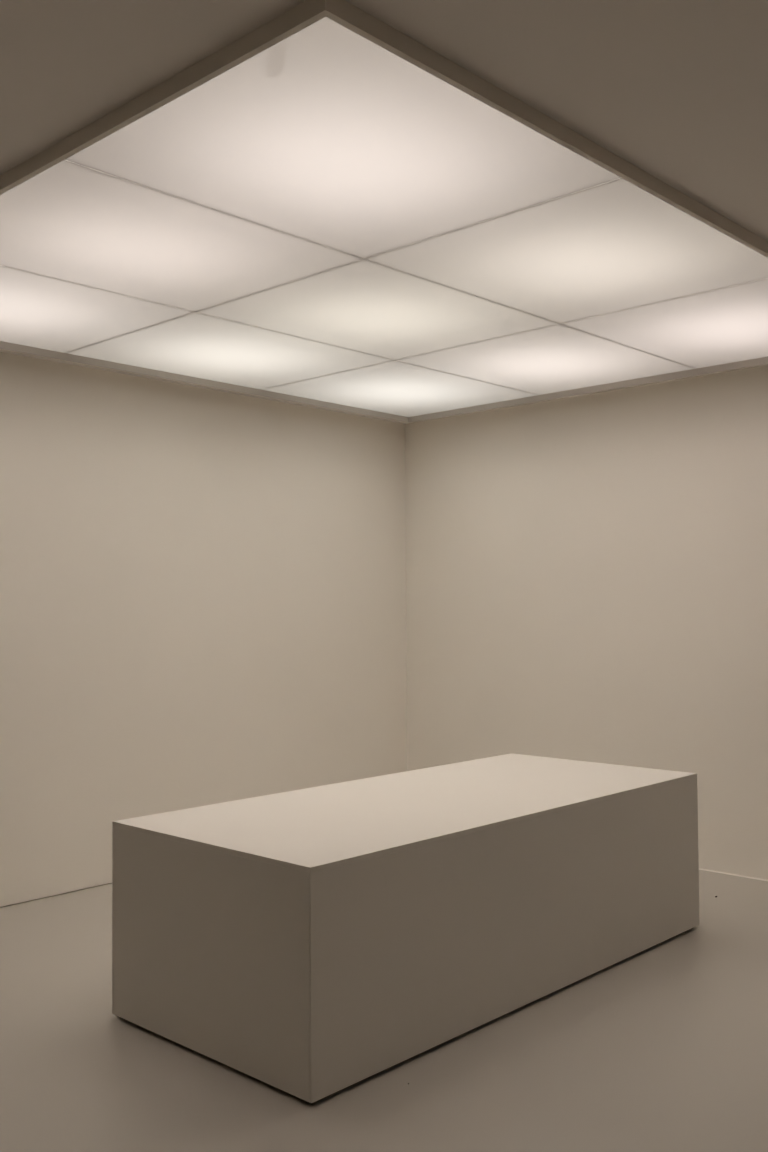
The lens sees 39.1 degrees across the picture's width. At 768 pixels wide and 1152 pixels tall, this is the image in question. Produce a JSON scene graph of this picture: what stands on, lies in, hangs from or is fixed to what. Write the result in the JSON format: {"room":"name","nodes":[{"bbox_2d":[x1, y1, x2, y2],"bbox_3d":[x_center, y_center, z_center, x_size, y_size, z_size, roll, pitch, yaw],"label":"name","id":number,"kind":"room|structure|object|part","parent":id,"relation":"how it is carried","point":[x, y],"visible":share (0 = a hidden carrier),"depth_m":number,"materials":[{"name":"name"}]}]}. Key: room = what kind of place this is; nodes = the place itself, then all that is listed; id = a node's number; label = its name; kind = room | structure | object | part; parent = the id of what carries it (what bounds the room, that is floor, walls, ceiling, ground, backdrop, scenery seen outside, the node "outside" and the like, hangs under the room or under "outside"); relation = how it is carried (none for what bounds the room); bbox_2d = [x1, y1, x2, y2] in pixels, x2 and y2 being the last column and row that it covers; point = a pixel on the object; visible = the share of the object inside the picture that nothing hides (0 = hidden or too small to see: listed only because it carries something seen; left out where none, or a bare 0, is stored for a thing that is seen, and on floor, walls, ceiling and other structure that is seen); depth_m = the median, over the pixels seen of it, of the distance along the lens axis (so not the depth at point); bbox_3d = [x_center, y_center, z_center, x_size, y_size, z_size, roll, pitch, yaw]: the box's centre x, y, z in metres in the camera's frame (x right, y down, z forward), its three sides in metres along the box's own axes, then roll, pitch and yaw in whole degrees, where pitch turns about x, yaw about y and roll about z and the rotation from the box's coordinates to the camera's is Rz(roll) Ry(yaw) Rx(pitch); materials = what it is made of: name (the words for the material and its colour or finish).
{"room":"museum","nodes":[
{"label":"museum","id":0,"kind":"room"},
{"bbox_2d":[0,352,406,906],"bbox_3d":[-2.829,-0.031,5.178,0.120,3.610,8.872,-2,-2,43],"label":"wall","id":1,"kind":"structure","parent":0,"point":[203,591],"depth_m":6.72,"materials":[{"name":"beige paint"}]},
{"bbox_2d":[0,870,767,1151],"bbox_3d":[0.153,1.718,2.252,8.384,0.100,8.992,-2,-2,43],"label":"floor","id":2,"kind":"structure","parent":0,"point":[664,1047],"depth_m":3.75,"materials":[{"name":"grey concrete"}]},
{"bbox_2d":[112,754,698,1103],"bbox_3d":[0.249,1.362,4.830,1.147,0.767,2.636,-2,-2,43],"label":"plinth","id":3,"kind":"object","parent":2,"relation":"on","point":[310,944],"visible":1,"depth_m":4.06,"materials":[{"name":"white paint"}]},
{"bbox_3d":[-0.167,1.377,5.221,0.004,0.732,2.636,-2,-2,43],"label":"panel","id":4,"kind":"part","parent":3,"relation":"part of","materials":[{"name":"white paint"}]},
{"bbox_3d":[-0.647,1.340,3.877,1.134,0.732,0.019,-2,-2,43],"label":"panel","id":5,"kind":"part","parent":3,"relation":"part of","materials":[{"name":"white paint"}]},
{"bbox_3d":[0.247,0.988,4.842,1.147,0.019,2.636,-2,-2,43],"label":"panel","id":6,"kind":"part","parent":3,"relation":"part of","materials":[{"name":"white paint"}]},
{"bbox_3d":[0.666,1.349,4.439,0.004,0.732,2.636,-2,-2,43],"label":"panel","id":7,"kind":"part","parent":3,"relation":"part of","materials":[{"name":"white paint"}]},
{"bbox_2d":[0,0,767,423],"bbox_3d":[0.134,-1.372,2.345,8.144,0.050,8.752,-2,-2,43],"label":"ceiling","id":8,"kind":"structure","parent":0,"point":[677,90],"depth_m":2.81,"materials":[{"name":"beige paint"}]},
{"bbox_2d":[0,0,767,423],"bbox_3d":[0.021,-1.489,5.248,3.604,0.557,4.293,-2,-2,43],"label":"ceiling light","id":9,"kind":"object","parent":8,"relation":"attached to","point":[325,208],"visible":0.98,"depth_m":4.22,"materials":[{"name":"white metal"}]},
{"bbox_3d":[-1.797,-1.250,5.019,1.164,0.004,1.389,-2,-2,43],"label":"diffuser panel","id":10,"kind":"part","parent":9,"relation":"part of","materials":[{"name":"plastic"}]},
{"bbox_3d":[-0.964,-1.279,4.238,1.116,0.004,1.389,-2,-2,43],"label":"diffuser panel","id":11,"kind":"part","parent":9,"relation":"part of","materials":[{"name":"plastic"}]},
{"bbox_3d":[-0.843,-1.225,6.035,1.164,0.004,1.395,-2,-2,43],"label":"diffuser panel","id":12,"kind":"part","parent":9,"relation":"part of","materials":[{"name":"plastic"}]},
{"bbox_3d":[-0.108,-1.308,3.434,1.230,0.004,1.389,-2,-2,43],"label":"diffuser panel","id":13,"kind":"part","parent":9,"relation":"part of","materials":[{"name":"plastic"}]},
{"bbox_3d":[-0.010,-1.254,5.254,1.116,0.004,1.395,-2,-2,43],"label":"diffuser panel","id":14,"kind":"part","parent":9,"relation":"part of","materials":[{"name":"plastic"}]},
{"bbox_3d":[0.120,-1.200,7.060,1.164,0.004,1.415,-2,-2,43],"label":"diffuser panel","id":15,"kind":"part","parent":9,"relation":"part of","materials":[{"name":"plastic"}]},
{"bbox_3d":[0.953,-1.229,6.279,1.116,0.004,1.415,-2,-2,43],"label":"diffuser panel","id":16,"kind":"part","parent":9,"relation":"part of","materials":[{"name":"plastic"}]},
{"bbox_3d":[0.846,-1.284,4.450,1.230,0.004,1.395,-2,-2,43],"label":"diffuser panel","id":17,"kind":"part","parent":9,"relation":"part of","materials":[{"name":"plastic"}]},
{"bbox_3d":[1.809,-1.258,5.475,1.230,0.004,1.415,-2,-2,43],"label":"diffuser panel","id":18,"kind":"part","parent":9,"relation":"part of","materials":[{"name":"plastic"}]},
{"bbox_2d":[405,365,767,879],"bbox_3d":[3.178,-0.057,5.540,8.144,3.610,0.120,-2,-2,43],"label":"wall","id":19,"kind":"structure","parent":0,"point":[587,575],"depth_m":7.07,"materials":[{"name":"beige paint"}]},
{"bbox_2d":[699,868,767,880],"bbox_3d":[3.146,1.743,5.440,8.144,0.006,0.006,-2,-2,43],"label":"baseboard","id":20,"kind":"structure","parent":19,"relation":"attached to","point":[699,868],"depth_m":6.44,"materials":[{"name":"white"}]}
]}

